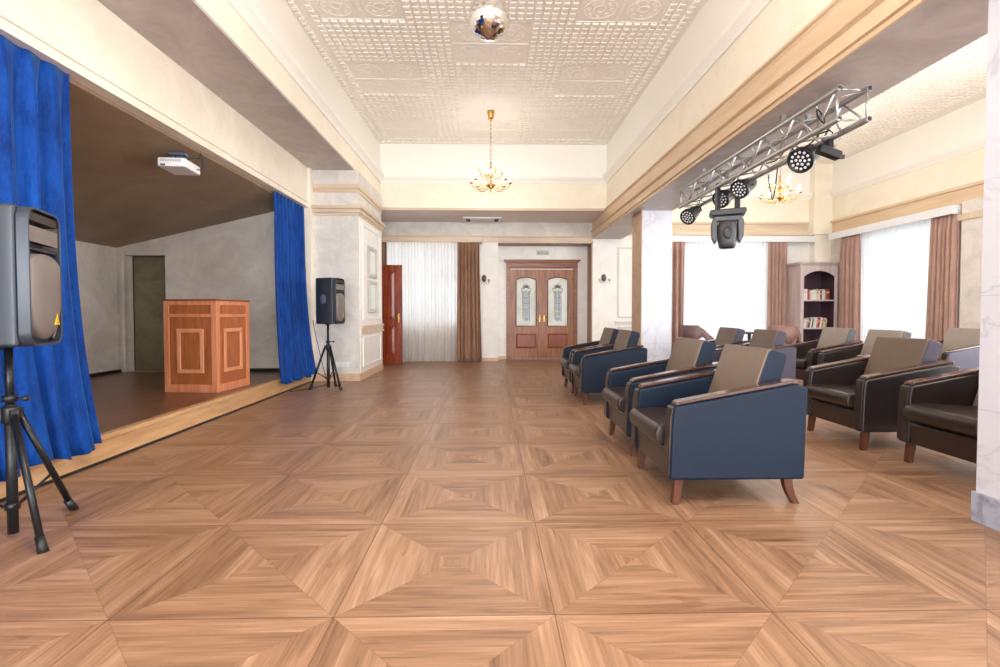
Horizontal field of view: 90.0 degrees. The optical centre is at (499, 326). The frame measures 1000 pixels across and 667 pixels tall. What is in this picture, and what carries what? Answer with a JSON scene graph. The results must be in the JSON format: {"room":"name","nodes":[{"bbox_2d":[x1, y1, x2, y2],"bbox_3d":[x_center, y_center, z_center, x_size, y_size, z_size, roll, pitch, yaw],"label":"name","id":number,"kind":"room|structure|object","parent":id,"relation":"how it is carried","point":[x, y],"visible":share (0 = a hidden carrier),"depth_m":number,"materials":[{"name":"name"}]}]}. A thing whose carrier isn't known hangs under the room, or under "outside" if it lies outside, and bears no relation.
{"room":"event hall","nodes":[
{"label":"event hall","id":0,"kind":"room"},
{"bbox_2d":[75,241,118,373],"bbox_3d":[-5.906,-0.498,3.996,0.150,3.000,7.450,0,2,-1],"label":"wall","id":1,"kind":"structure","parent":0,"point":[96,264],"depth_m":7.36,"materials":[{"name":"paint"}]},
{"bbox_2d":[89,369,120,376],"bbox_3d":[-5.797,0.781,4.057,0.070,0.040,7.300,0,2,-1],"label":"baseboard","id":2,"kind":"structure","parent":1,"relation":"attached to","point":[117,370],"depth_m":7.39,"materials":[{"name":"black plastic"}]},
{"bbox_2d":[132,256,164,370],"bbox_3d":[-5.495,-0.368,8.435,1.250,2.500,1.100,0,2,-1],"label":"door frame","id":3,"kind":"structure","parent":0,"point":[132,256],"depth_m":8.07,"materials":[{"name":"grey wood"}]},
{"bbox_2d":[0,0,314,380],"bbox_3d":[-3.022,-0.656,2.073,0.240,3.420,12.300,0,2,-1],"label":"wall","id":4,"kind":"structure","parent":0,"point":[88,31],"depth_m":4.31,"materials":[{"name":"paint"}]},
{"bbox_2d":[0,12,308,207],"bbox_3d":[-2.982,-1.848,4.543,0.020,0.090,6.900,0,2,-1],"label":"trim","id":5,"kind":"structure","parent":4,"relation":"attached to","point":[3,27],"depth_m":3.91,"materials":[{"name":"paint"}]},
{"bbox_2d":[0,377,310,498],"bbox_3d":[-2.991,0.909,4.307,0.050,0.170,7.680,0,2,-1],"label":"trim","id":6,"kind":"structure","parent":4,"relation":"attached to","point":[115,445],"depth_m":4.22,"materials":[{"name":"brown wood"}]},
{"bbox_2d":[0,381,311,502],"bbox_3d":[-2.959,0.985,4.310,0.014,0.018,7.680,0,2,-1],"label":"trim","id":7,"kind":"structure","parent":4,"relation":"attached to","point":[243,407],"depth_m":4.15,"materials":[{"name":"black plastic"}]},
{"bbox_2d":[69,78,273,247],"bbox_3d":[-4.532,-1.514,4.001,2.900,0.870,7.460,0,2,-1],"label":"ceiling","id":8,"kind":"structure","parent":0,"point":[122,197],"depth_m":5.74,"materials":[{"name":"paint"}]},
{"bbox_2d":[0,34,101,481],"bbox_3d":[-2.958,-0.423,2.594,0.260,2.655,1.942,0,2,0],"label":"stage curtain","id":9,"kind":"object","parent":8,"relation":"hanging from","point":[36,162],"visible":0.73,"depth_m":3.27,"materials":[{"name":"blue fabric"}]},
{"bbox_2d":[157,152,203,175],"bbox_3d":[-3.197,-1.668,5.040,0.321,0.203,0.352,0,2,-7],"label":"projector","id":10,"kind":"object","parent":8,"relation":"hanging from","point":[178,164],"visible":1,"depth_m":4.98,"materials":[{"name":"white plastic"}]},
{"bbox_2d":[274,191,315,383],"bbox_3d":[-3.012,-0.541,7.341,0.291,2.665,1.261,0,2,-1],"label":"stage curtain","id":11,"kind":"object","parent":8,"relation":"hanging from","point":[295,350],"visible":1,"depth_m":7.33,"materials":[{"name":"blue fabric"}]},
{"bbox_2d":[90,372,279,433],"bbox_3d":[-4.408,0.814,4.111,2.850,0.030,7.350,0,2,-1],"label":"floor","id":12,"kind":"structure","parent":0,"point":[121,399],"depth_m":5.45,"materials":[{"name":"brown wood"}]},
{"bbox_2d":[162,299,249,392],"bbox_3d":[-3.516,0.213,6.039,0.650,1.068,0.680,0,2,4],"label":"lectern","id":13,"kind":"object","parent":12,"relation":"on","point":[206,341],"visible":1,"depth_m":5.73,"materials":[{"name":"brown wood"}]},
{"bbox_2d":[117,212,278,371],"bbox_3d":[-4.623,-0.602,7.861,2.870,3.000,0.230,0,2,-1],"label":"wall","id":14,"kind":"structure","parent":0,"point":[233,260],"depth_m":7.75,"materials":[{"name":"paint"}]},
{"bbox_2d":[120,252,165,371],"bbox_3d":[-5.490,-0.223,7.718,0.670,1.850,0.060,0,2,-1],"label":"doorway","id":15,"kind":"structure","parent":14,"relation":"in","point":[123,289],"depth_m":7.69,"materials":[{"name":"paint"}]},
{"bbox_2d":[133,257,165,369],"bbox_3d":[-5.535,-0.199,7.928,0.490,1.790,0.040,0,2,-1],"label":"door","id":16,"kind":"structure","parent":14,"relation":"in","point":[149,272],"depth_m":7.91,"materials":[{"name":"green paint"}]},
{"bbox_2d":[250,368,279,371],"bbox_3d":[-4.131,0.675,7.775,2.050,0.050,0.030,0,2,-1],"label":"baseboard","id":17,"kind":"structure","parent":14,"relation":"attached to","point":[251,369],"depth_m":7.77,"materials":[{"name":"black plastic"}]},
{"bbox_2d":[98,0,353,169],"bbox_3d":[-2.616,-2.379,1.985,0.750,0.030,12.200,0,2,-1],"label":"ceiling","id":18,"kind":"structure","parent":0,"point":[182,30],"depth_m":4.72,"materials":[{"name":"beige paint"}]},
{"bbox_2d":[196,0,379,193],"bbox_3d":[-2.636,-2.551,2.955,0.750,0.320,14.150,0,2,-1],"label":"wall","id":19,"kind":"structure","parent":0,"point":[222,12],"depth_m":5.18,"materials":[{"name":"beige paint"}]},
{"bbox_2d":[251,0,379,167],"bbox_3d":[-2.636,-3.091,2.941,0.750,0.760,14.150,0,2,-1],"label":"wall","id":20,"kind":"structure","parent":0,"point":[279,15],"depth_m":6.31,"materials":[{"name":"white paint"}]},
{"bbox_2d":[226,0,383,182],"bbox_3d":[-2.212,-2.761,2.958,0.100,0.140,14.150,0,2,-1],"label":"crown molding","id":21,"kind":"structure","parent":20,"relation":"attached to","point":[245,9],"depth_m":5.54,"materials":[{"name":"white paint"}]},
{"bbox_2d":[313,170,382,373],"bbox_3d":[-2.796,-0.843,8.992,0.970,3.420,1.730,0,2,-1],"label":"wall","id":22,"kind":"structure","parent":0,"point":[336,237],"depth_m":8.15,"materials":[{"name":"grey paint"}]},
{"bbox_2d":[311,184,385,232],"bbox_3d":[-2.655,-2.071,8.916,0.850,0.500,1.820,0,2,-1],"label":"crown molding","id":23,"kind":"structure","parent":22,"relation":"attached to","point":[346,210],"depth_m":8.08,"materials":[{"name":"wood"}]},
{"bbox_2d":[314,363,383,380],"bbox_3d":[-2.688,0.806,9.036,0.785,0.120,1.775,0,2,-1],"label":"baseboard","id":24,"kind":"structure","parent":22,"relation":"attached to","point":[342,377],"depth_m":8.16,"materials":[{"name":"wood"}]},
{"bbox_2d":[362,224,380,366],"bbox_3d":[-2.304,-0.534,9.030,0.014,2.400,1.330,0,2,-1],"label":"panels","id":25,"kind":"object","parent":22,"relation":"attached to","point":[362,224],"visible":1,"depth_m":8.71,"materials":[{"name":"paint"}]},
{"bbox_2d":[367,246,376,278],"bbox_3d":[-2.293,-1.143,8.988,0.035,0.540,0.600,0,2,-1],"label":"picture frame","id":26,"kind":"object","parent":22,"relation":"attached to","point":[371,252],"visible":1,"depth_m":8.94,"materials":[{"name":"beige wood"}]},
{"bbox_2d":[370,250,374,274],"bbox_3d":[-2.305,-1.143,8.988,0.012,0.420,0.480,0,2,-1],"label":"print","id":27,"kind":"object","parent":26,"relation":"attached to","point":[372,252],"depth_m":9.02},
{"bbox_2d":[368,280,376,311],"bbox_3d":[-2.293,-0.533,9.005,0.035,0.560,0.600,0,2,-1],"label":"picture frame","id":28,"kind":"object","parent":22,"relation":"attached to","point":[372,286],"visible":1,"depth_m":9.00,"materials":[{"name":"beige wood"}]},
{"bbox_2d":[370,284,374,308],"bbox_3d":[-2.305,-0.533,9.005,0.012,0.440,0.480,0,2,-1],"label":"print","id":29,"kind":"object","parent":28,"relation":"attached to","point":[372,286],"depth_m":9.02},
{"bbox_2d":[361,324,383,333],"bbox_3d":[-2.309,0.035,9.060,0.065,0.140,1.660,0,2,-1],"label":"trim","id":30,"kind":"structure","parent":22,"relation":"attached to","point":[365,329],"depth_m":8.91,"materials":[{"name":"wood"}]},
{"bbox_2d":[381,210,603,222],"bbox_3d":[-0.511,-2.371,10.762,5.310,0.020,1.340,0,2,-1],"label":"ceiling","id":31,"kind":"structure","parent":0,"point":[387,215],"depth_m":10.73,"materials":[{"name":"paint"}]},
{"bbox_2d":[463,217,501,222],"bbox_3d":[-0.393,-2.353,11.085,0.840,0.033,0.600,0,2,-1],"label":"ceiling vent","id":32,"kind":"object","parent":31,"relation":"in","point":[465,219],"visible":1,"depth_m":11.01,"materials":[{"name":"white plastic"}]},
{"bbox_2d":[380,183,606,207],"bbox_3d":[-0.511,-2.651,10.749,5.310,0.540,1.350,0,2,-1],"label":"wall","id":33,"kind":"structure","parent":0,"point":[393,195],"depth_m":10.08,"materials":[{"name":"beige paint"}]},
{"bbox_2d":[381,174,605,183],"bbox_3d":[-0.122,-2.952,10.025,4.560,0.140,0.100,0,2,-1],"label":"crown molding","id":34,"kind":"structure","parent":33,"relation":"attached to","point":[515,179],"depth_m":10.01,"materials":[{"name":"white paint"}]},
{"bbox_2d":[383,207,604,210],"bbox_3d":[-0.123,-2.363,10.089,4.560,0.050,0.040,0,2,-1],"label":"trim","id":35,"kind":"structure","parent":33,"relation":"attached to","point":[384,208],"depth_m":10.08,"materials":[{"name":"wood"}]},
{"bbox_2d":[380,144,606,175],"bbox_3d":[-0.511,-3.301,10.732,5.310,0.760,1.350,0,2,-1],"label":"wall","id":36,"kind":"structure","parent":0,"point":[395,159],"depth_m":10.06,"materials":[{"name":"white paint"}]},
{"bbox_2d":[0,359,999,666],"bbox_3d":[2.421,1.062,4.029,11.200,0.120,16.500,0,2,-1],"label":"floor","id":37,"kind":"structure","parent":0,"point":[409,513],"depth_m":2.33,"materials":[{"name":"wood"}]},
{"bbox_2d":[0,347,78,554],"bbox_3d":[-2.419,0.577,2.554,0.640,0.951,0.554,0,2,-1],"label":"speaker stand","id":38,"kind":"object","parent":37,"relation":"on","point":[12,415],"visible":0.98,"depth_m":2.45,"materials":[{"name":"black metal"}]},
{"bbox_2d":[0,203,62,349],"bbox_3d":[-2.406,-0.228,2.431,0.356,0.685,0.356,-1,2,-22],"label":"loudspeaker","id":39,"kind":"object","parent":38,"relation":"on","point":[31,315],"visible":1,"depth_m":2.33,"materials":[{"name":"black plastic"}]},
{"bbox_2d":[30,254,60,338],"bbox_3d":[-2.269,-0.147,2.489,0.061,0.420,0.316,-1,2,-22],"label":"grille","id":40,"kind":"object","parent":39,"relation":"attached to","point":[45,271],"depth_m":2.45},
{"bbox_2d":[308,325,342,389],"bbox_3d":[-2.520,0.446,7.387,0.499,0.951,0.449,0,2,-1],"label":"speaker stand","id":41,"kind":"object","parent":37,"relation":"on","point":[327,346],"visible":1,"depth_m":7.29,"materials":[{"name":"black metal"}]},
{"bbox_2d":[316,278,344,324],"bbox_3d":[-2.484,-0.360,7.302,0.356,0.685,0.356,0,2,3],"label":"loudspeaker","id":42,"kind":"object","parent":41,"relation":"on","point":[330,292],"visible":1,"depth_m":7.16,"materials":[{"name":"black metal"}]},
{"bbox_2d":[336,293,344,321],"bbox_3d":[-2.336,-0.277,7.297,0.061,0.420,0.316,0,2,3],"label":"grille","id":43,"kind":"object","parent":42,"relation":"attached to","point":[340,297],"depth_m":7.25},
{"bbox_2d":[560,327,618,392],"bbox_3d":[1.324,0.467,7.248,0.853,0.896,0.770,0,2,-1],"label":"armchair","id":44,"kind":"object","parent":37,"relation":"on","point":[609,335],"visible":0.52,"depth_m":7.24,"materials":[{"name":"blue leather"}]},
{"bbox_2d":[560,357,568,368],"bbox_3d":[1.212,0.526,7.247,0.628,0.127,0.562,0,2,-1],"label":"seat cushion","id":45,"kind":"object","parent":44,"relation":"on","point":[564,361],"depth_m":7.14,"materials":[{"name":"brown leather"}]},
{"bbox_2d":[569,329,647,404],"bbox_3d":[1.341,0.490,6.379,0.853,0.896,0.770,0,2,-1],"label":"armchair","id":46,"kind":"object","parent":37,"relation":"on","point":[588,367],"visible":0.73,"depth_m":6.00,"materials":[{"name":"fabric"}]},
{"bbox_2d":[569,363,579,376],"bbox_3d":[1.229,0.550,6.378,0.628,0.127,0.562,0,2,-1],"label":"seat cushion","id":47,"kind":"object","parent":46,"relation":"on","point":[574,368],"depth_m":6.31,"materials":[{"name":"brown leather"}]},
{"bbox_2d":[632,210,671,361],"bbox_3d":[2.611,-0.527,8.605,0.534,2.810,0.585,0,2,-1],"label":"column","id":48,"kind":"structure","parent":37,"relation":"on","point":[651,229],"depth_m":8.34,"materials":[{"name":"white stone"}]},
{"bbox_2d":[602,337,717,455],"bbox_3d":[1.344,0.548,4.229,0.853,0.896,0.770,0,2,-1],"label":"armchair","id":49,"kind":"object","parent":37,"relation":"on","point":[688,355],"visible":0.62,"depth_m":4.13,"materials":[{"name":"blue leather"}]},
{"bbox_2d":[602,386,625,411],"bbox_3d":[1.232,0.608,4.228,0.628,0.127,0.562,0,2,-1],"label":"seat cushion","id":50,"kind":"object","parent":49,"relation":"on","point":[614,396],"depth_m":4.17,"materials":[{"name":"brown leather"}]},
{"bbox_2d":[680,325,713,340],"bbox_3d":[4.103,0.400,10.438,0.645,0.863,0.669,-1,2,-29],"label":"tub chair","id":51,"kind":"object","parent":37,"relation":"on","point":[687,331],"visible":0.25,"depth_m":10.17,"materials":[{"name":"beige fabric"}]},
{"bbox_2d":[629,344,806,504],"bbox_3d":[1.334,0.575,3.244,0.853,0.896,0.770,0,2,-1],"label":"armchair","id":52,"kind":"object","parent":37,"relation":"on","point":[737,419],"visible":1,"depth_m":2.87,"materials":[{"name":"blue leather"}]},
{"bbox_2d":[629,407,666,444],"bbox_3d":[1.222,0.634,3.243,0.628,0.127,0.562,0,2,-1],"label":"seat cushion","id":53,"kind":"object","parent":52,"relation":"on","point":[649,420],"depth_m":3.19,"materials":[{"name":"brown leather"}]},
{"bbox_2d":[708,327,749,348],"bbox_3d":[3.121,0.463,7.394,0.853,0.896,0.770,0,2,-1],"label":"armchair","id":54,"kind":"object","parent":37,"relation":"on","point":[725,335],"visible":0.24,"depth_m":7.22,"materials":[{"name":"purple leather"}]},
{"bbox_2d":[712,329,795,379],"bbox_3d":[3.199,0.487,6.496,0.853,0.896,0.770,0,2,-1],"label":"armchair","id":55,"kind":"object","parent":37,"relation":"on","point":[761,338],"visible":0.3,"depth_m":6.21,"materials":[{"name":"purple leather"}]},
{"bbox_2d":[766,325,800,343],"bbox_3d":[5.786,0.404,10.262,0.669,0.863,0.645,1,2,27],"label":"tub chair","id":56,"kind":"object","parent":37,"relation":"on","point":[793,332],"visible":0.2,"depth_m":9.97,"materials":[{"name":"beige fabric"}]},
{"bbox_2d":[786,262,839,343],"bbox_3d":[6.973,-0.304,11.182,0.920,2.225,0.550,0,2,-1],"label":"bookcase","id":57,"kind":"object","parent":37,"relation":"on","point":[801,276],"visible":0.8,"depth_m":11.13,"materials":[{"name":"wood"}]},
{"bbox_2d":[790,327,862,379],"bbox_3d":[4.673,0.464,7.335,0.853,0.896,0.770,0,2,-1],"label":"armchair","id":58,"kind":"object","parent":37,"relation":"on","point":[807,352],"visible":0.34,"depth_m":7.19,"materials":[{"name":"black leather"}]},
{"bbox_2d":[796,357,805,368],"bbox_3d":[4.561,0.524,7.335,0.628,0.127,0.562,0,2,-1],"label":"seat cushion","id":59,"kind":"object","parent":58,"relation":"on","point":[800,361],"depth_m":7.13,"materials":[{"name":"brown leather"}]},
{"bbox_2d":[817,329,911,364],"bbox_3d":[4.662,0.490,6.385,0.853,0.896,0.770,0,2,-1],"label":"armchair","id":60,"kind":"object","parent":37,"relation":"on","point":[861,349],"visible":0.33,"depth_m":6.66,"materials":[{"name":"black leather"}]},
{"bbox_2d":[803,336,959,449],"bbox_3d":[3.261,0.544,4.387,0.853,0.896,0.770,0,2,-1],"label":"armchair","id":61,"kind":"object","parent":37,"relation":"on","point":[861,394],"visible":0.8,"depth_m":4.18,"materials":[{"name":"black leather"}]},
{"bbox_2d":[806,384,854,407],"bbox_3d":[3.149,0.603,4.387,0.628,0.127,0.562,0,2,-1],"label":"seat cushion","id":62,"kind":"object","parent":61,"relation":"on","point":[835,395],"depth_m":4.36,"materials":[{"name":"brown leather"}]},
{"bbox_2d":[897,367,978,463],"bbox_3d":[3.372,0.571,3.390,0.853,0.896,0.770,0,2,-1],"label":"armchair","id":63,"kind":"object","parent":37,"relation":"on","point":[939,413],"visible":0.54,"depth_m":3.62,"materials":[{"name":"black leather"}]},
{"bbox_2d":[903,403,977,437],"bbox_3d":[3.259,0.630,3.389,0.628,0.127,0.562,0,2,-1],"label":"seat cushion","id":64,"kind":"object","parent":63,"relation":"on","point":[958,419],"depth_m":3.40,"materials":[{"name":"brown leather"}]},
{"bbox_2d":[937,328,979,369],"bbox_3d":[6.338,0.471,7.079,0.853,0.896,0.770,0,2,-1],"label":"armchair","id":65,"kind":"object","parent":37,"relation":"on","point":[961,346],"visible":0.25,"depth_m":6.86,"materials":[{"name":"purple leather"}]},
{"bbox_2d":[970,0,999,531],"bbox_3d":[2.811,-0.359,2.365,0.564,2.810,0.575,0,2,-1],"label":"column","id":66,"kind":"structure","parent":37,"relation":"on","point":[985,500],"depth_m":2.59,"materials":[{"name":"white stone"}]},
{"bbox_2d":[382,166,809,357],"bbox_3d":[2.340,-1.458,11.749,11.050,4.500,0.530,0,2,-1],"label":"wall","id":67,"kind":"structure","parent":0,"point":[605,251],"depth_m":11.51,"materials":[{"name":"paint"}]},
{"bbox_2d":[382,242,386,264],"bbox_3d":[-2.720,-0.593,11.134,0.413,2.765,0.140,0,2,-1],"label":"drape","id":68,"kind":"object","parent":67,"relation":"hanging from","point":[384,244],"visible":0.06,"depth_m":11.09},
{"bbox_2d":[387,242,456,360],"bbox_3d":[-1.769,-0.596,11.236,1.648,2.765,0.071,0,2,-1],"label":"sheer curtain","id":69,"kind":"object","parent":67,"relation":"hanging from","point":[429,269],"visible":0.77,"depth_m":11.24,"materials":[{"name":"fabric"}]},
{"bbox_2d":[382,235,482,243],"bbox_3d":[-1.751,-1.946,11.224,2.750,0.145,0.390,0,2,-1],"label":"trim","id":70,"kind":"structure","parent":67,"relation":"attached to","point":[385,238],"depth_m":11.06,"materials":[{"name":"wood"}]},
{"bbox_2d":[457,242,481,361],"bbox_3d":[-0.686,-0.594,11.162,0.568,2.766,0.138,0,2,-1],"label":"drape","id":71,"kind":"object","parent":67,"relation":"hanging from","point":[469,347],"visible":1,"depth_m":11.15,"materials":[{"name":"fabric"}]},
{"bbox_2d":[482,236,592,242],"bbox_3d":[0.841,-1.994,11.419,2.540,0.130,0.100,0,2,-1],"label":"crown molding","id":72,"kind":"structure","parent":67,"relation":"attached to","point":[587,239],"depth_m":11.40,"materials":[{"name":"wood"}]},
{"bbox_2d":[498,246,586,355],"bbox_3d":[1.014,-0.590,12.036,2.210,2.750,0.150,0,2,-1],"label":"wall niche","id":73,"kind":"object","parent":67,"relation":"in","point":[504,252],"visible":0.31,"depth_m":11.95,"materials":[{"name":"paint"}]},
{"bbox_2d":[504,259,580,358],"bbox_3d":[1.001,-0.400,11.936,1.820,2.375,0.160,0,2,-1],"label":"door","id":74,"kind":"structure","parent":73,"relation":"attached to","point":[542,295],"depth_m":11.95,"materials":[{"name":"brown wood"}]},
{"bbox_2d":[498,243,590,245],"bbox_3d":[1.030,-1.916,11.706,2.130,0.019,0.440,0,2,-1],"label":"trim","id":75,"kind":"structure","parent":67,"relation":"attached to","point":[499,244],"depth_m":11.61,"materials":[{"name":"wood"}]},
{"bbox_2d":[587,243,592,341],"bbox_3d":[2.109,-0.569,11.809,0.030,2.720,0.548,0,2,-1],"label":"trim","id":76,"kind":"structure","parent":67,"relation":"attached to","point":[590,247],"depth_m":11.71,"materials":[{"name":"wood"}]},
{"bbox_2d":[671,242,684,351],"bbox_3d":[3.971,-0.600,11.361,0.446,2.765,0.127,0,2,-1],"label":"drape","id":77,"kind":"object","parent":67,"relation":"hanging from","point":[678,248],"visible":0.48,"depth_m":11.35,"materials":[{"name":"fabric"}]},
{"bbox_2d":[630,222,808,235],"bbox_3d":[4.985,-2.252,11.510,4.370,0.300,0.070,0,2,-1],"label":"crown molding","id":78,"kind":"structure","parent":67,"relation":"attached to","point":[678,228],"depth_m":11.53,"materials":[{"name":"wood"}]},
{"bbox_2d":[683,242,767,339],"bbox_3d":[5.156,-0.602,11.465,2.071,2.765,0.070,0,2,-1],"label":"sheer curtain","id":79,"kind":"object","parent":67,"relation":"hanging from","point":[723,287],"visible":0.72,"depth_m":11.45,"materials":[{"name":"fabric"}]},
{"bbox_2d":[672,236,815,241],"bbox_3d":[5.462,-1.984,11.432,3.380,0.130,0.260,0,2,-1],"label":"trim","id":80,"kind":"structure","parent":67,"relation":"attached to","point":[674,238],"depth_m":11.31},
{"bbox_2d":[703,192,811,199],"bbox_3d":[5.185,-2.990,11.460,4.770,0.140,0.100,0,2,-1],"label":"crown molding","id":81,"kind":"structure","parent":67,"relation":"attached to","point":[751,196],"depth_m":11.46,"materials":[{"name":"white paint"}]},
{"bbox_2d":[766,242,786,328],"bbox_3d":[6.322,-0.601,11.412,0.475,2.765,0.117,0,2,-1],"label":"drape","id":82,"kind":"object","parent":67,"relation":"hanging from","point":[777,251],"visible":0.73,"depth_m":11.38,"materials":[{"name":"fabric"}]},
{"bbox_2d":[287,0,987,165],"bbox_3d":[2.421,-3.557,3.905,11.200,0.180,16.500,0,2,-1],"label":"ceiling","id":83,"kind":"structure","parent":0,"point":[562,72],"depth_m":7.01,"materials":[{"name":"paint"}]},
{"bbox_2d":[468,0,510,41],"bbox_3d":[-0.101,-3.110,4.697,0.400,0.815,0.400,0,2,-1],"label":"ball","id":84,"kind":"object","parent":83,"relation":"hanging from","point":[489,20],"visible":1,"depth_m":4.58,"materials":[{"name":"silver mirror"}]},
{"bbox_2d":[469,110,511,192],"bbox_3d":[-0.155,-2.948,8.422,0.680,1.340,0.680,-1,2,-24],"label":"chandelier","id":85,"kind":"object","parent":83,"relation":"hanging from","point":[490,113],"visible":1,"depth_m":8.40,"materials":[{"name":"gold metal"}]},
{"bbox_2d":[758,154,801,203],"bbox_3d":[5.117,-2.947,9.128,0.680,1.380,0.680,1,2,21],"label":"chandelier","id":86,"kind":"object","parent":83,"relation":"hanging from","point":[780,188],"visible":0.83,"depth_m":9.12,"materials":[{"name":"gold metal"}]},
{"bbox_2d":[606,0,832,206],"bbox_3d":[2.619,-2.657,3.733,0.670,1.670,15.500,0,2,-1],"label":"wall","id":87,"kind":"structure","parent":0,"point":[780,20],"depth_m":5.60,"materials":[{"name":"beige paint"}]},
{"bbox_2d":[603,0,771,183],"bbox_3d":[2.249,-2.763,3.047,0.100,0.140,14.150,0,2,-1],"label":"crown molding","id":88,"kind":"structure","parent":87,"relation":"attached to","point":[750,10],"depth_m":5.55,"materials":[{"name":"white paint"}]},
{"bbox_2d":[590,0,925,238],"bbox_3d":[2.262,-1.898,3.746,0.065,0.197,15.500,0,2,-1],"label":"trim","id":89,"kind":"structure","parent":87,"relation":"attached to","point":[879,15],"depth_m":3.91,"materials":[{"name":"wood"}]},
{"bbox_2d":[594,0,988,238],"bbox_3d":[2.619,-1.812,3.756,0.670,0.021,15.500,0,2,-1],"label":"ceiling","id":90,"kind":"structure","parent":0,"point":[934,30],"depth_m":3.51,"materials":[{"name":"beige paint"}]},
{"bbox_2d":[678,84,872,208],"bbox_3d":[2.532,-1.680,5.128,0.267,0.320,3.040,0,2,-1],"label":"lighting truss","id":91,"kind":"object","parent":90,"relation":"attached to","point":[809,121],"visible":0.9,"depth_m":4.38,"materials":[{"name":"metal"}]},
{"bbox_2d":[680,205,701,224],"bbox_3d":[2.514,-1.470,6.540,0.345,0.291,0.227,-1,2,-36],"label":"light","id":92,"kind":"object","parent":91,"relation":"hanging from","point":[688,216],"visible":0.98,"depth_m":6.47,"materials":[{"name":"black plastic"}]},
{"bbox_2d":[712,188,733,207],"bbox_3d":[2.630,-1.498,5.809,0.352,0.265,0.223,-1,2,-41],"label":"light","id":93,"kind":"object","parent":91,"relation":"hanging from","point":[726,196],"visible":0.52,"depth_m":5.70,"materials":[{"name":"black plastic"}]},
{"bbox_2d":[709,183,746,248],"bbox_3d":[2.523,-1.224,5.548,0.375,0.718,0.244,1,2,21],"label":"stage light","id":94,"kind":"object","parent":91,"relation":"hanging from","point":[727,232],"visible":0.94,"depth_m":5.47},
{"bbox_2d":[723,226,732,238],"bbox_3d":[2.484,-1.028,5.451,0.100,0.150,0.024,1,2,24],"label":"lens","id":95,"kind":"object","parent":94,"relation":"attached to","point":[727,230],"depth_m":5.44,"materials":[{"name":"black plastic"}]},
{"bbox_2d":[730,177,756,198],"bbox_3d":[2.643,-1.496,5.389,0.352,0.265,0.224,-1,2,-42],"label":"light","id":96,"kind":"object","parent":91,"relation":"hanging from","point":[739,189],"visible":0.97,"depth_m":5.31,"materials":[{"name":"black plastic"}]},
{"bbox_2d":[787,144,819,172],"bbox_3d":[2.622,-1.441,4.267,0.362,0.286,0.233,-1,2,-40],"label":"light","id":97,"kind":"object","parent":91,"relation":"hanging from","point":[803,160],"visible":0.9,"depth_m":4.19,"materials":[{"name":"black plastic"}]},
{"bbox_2d":[784,109,828,150],"bbox_3d":[2.521,-1.581,4.133,0.144,0.253,0.765,0,2,5],"label":"cable","id":98,"kind":"object","parent":91,"relation":"attached to","point":[817,110],"visible":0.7,"depth_m":3.94,"materials":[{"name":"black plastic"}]},
{"bbox_2d":[815,129,844,160],"bbox_3d":[2.658,-1.472,4.016,0.222,0.263,0.070,0,2,-1],"label":"spotlight","id":99,"kind":"object","parent":91,"relation":"hanging from","point":[826,150],"visible":0.9,"depth_m":3.99,"materials":[{"name":"black plastic"}]},
{"bbox_2d":[808,164,832,261],"bbox_3d":[7.446,-1.451,11.496,0.650,4.500,0.240,0,2,-1],"label":"wall","id":100,"kind":"structure","parent":0,"point":[821,175],"depth_m":11.38,"materials":[{"name":"beige paint"}]},
{"bbox_2d":[831,98,985,327],"bbox_3d":[7.870,-1.249,4.026,0.300,4.500,15.800,0,2,-1],"label":"wall","id":101,"kind":"structure","parent":0,"point":[966,124],"depth_m":9.19,"materials":[{"name":"white paint"}]},
{"bbox_2d":[838,234,860,340],"bbox_3d":[7.371,-0.576,10.543,0.154,2.769,0.555,0,2,-1],"label":"drape","id":102,"kind":"object","parent":101,"relation":"hanging from","point":[850,246],"visible":0.69,"depth_m":10.47,"materials":[{"name":"fabric"}]},
{"bbox_2d":[860,218,930,342],"bbox_3d":[7.512,-0.549,9.495,0.067,2.765,2.109,0,2,-1],"label":"sheer curtain","id":103,"kind":"object","parent":101,"relation":"hanging from","point":[895,259],"visible":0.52,"depth_m":9.46,"materials":[{"name":"fabric"}]},
{"bbox_2d":[829,205,961,239],"bbox_3d":[7.449,-1.939,9.577,0.320,0.140,2.950,0,2,-1],"label":"trim","id":104,"kind":"structure","parent":101,"relation":"attached to","point":[951,209],"depth_m":9.11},
{"bbox_2d":[830,180,983,232],"bbox_3d":[7.691,-2.041,3.731,0.070,0.300,15.260,0,2,-1],"label":"crown molding","id":105,"kind":"structure","parent":101,"relation":"attached to","point":[956,195],"depth_m":9.15,"materials":[{"name":"wood"}]},
{"bbox_2d":[829,136,984,197],"bbox_3d":[7.673,-2.784,3.830,0.100,0.140,15.500,0,2,-1],"label":"crown molding","id":106,"kind":"structure","parent":101,"relation":"attached to","point":[979,143],"depth_m":9.11,"materials":[{"name":"white paint"}]},
{"bbox_2d":[925,209,959,340],"bbox_3d":[7.415,-0.520,8.415,0.118,2.765,0.573,0,2,-1],"label":"drape","id":107,"kind":"object","parent":101,"relation":"hanging from","point":[944,243],"visible":0.7,"depth_m":8.35,"materials":[{"name":"fabric"}]},
{"bbox_2d":[957,210,982,220],"bbox_3d":[7.524,-1.753,7.858,0.220,0.100,0.500,0,2,-1],"label":"trim","id":108,"kind":"structure","parent":101,"relation":"attached to","point":[979,213],"depth_m":7.89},
{"bbox_2d":[959,197,983,328],"bbox_3d":[7.543,-0.553,7.890,0.200,2.900,0.400,0,2,-1],"label":"wall pier","id":109,"kind":"object","parent":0,"point":[971,229],"visible":0.36,"depth_m":7.89,"materials":[{"name":"grey paint"}]},
{"bbox_3d":[-3.220,-0.836,10.969,0.200,3.300,2.300,0,2,-1],"label":"wall","id":110,"kind":"structure","parent":0,"visible":0},
{"bbox_2d":[382,265,402,363],"bbox_3d":[-2.610,-0.280,10.738,1.018,2.200,0.113,0,2,2],"label":"door","id":111,"kind":"structure","parent":110,"relation":"in","point":[392,318],"depth_m":10.73,"materials":[{"name":"brown wood"}]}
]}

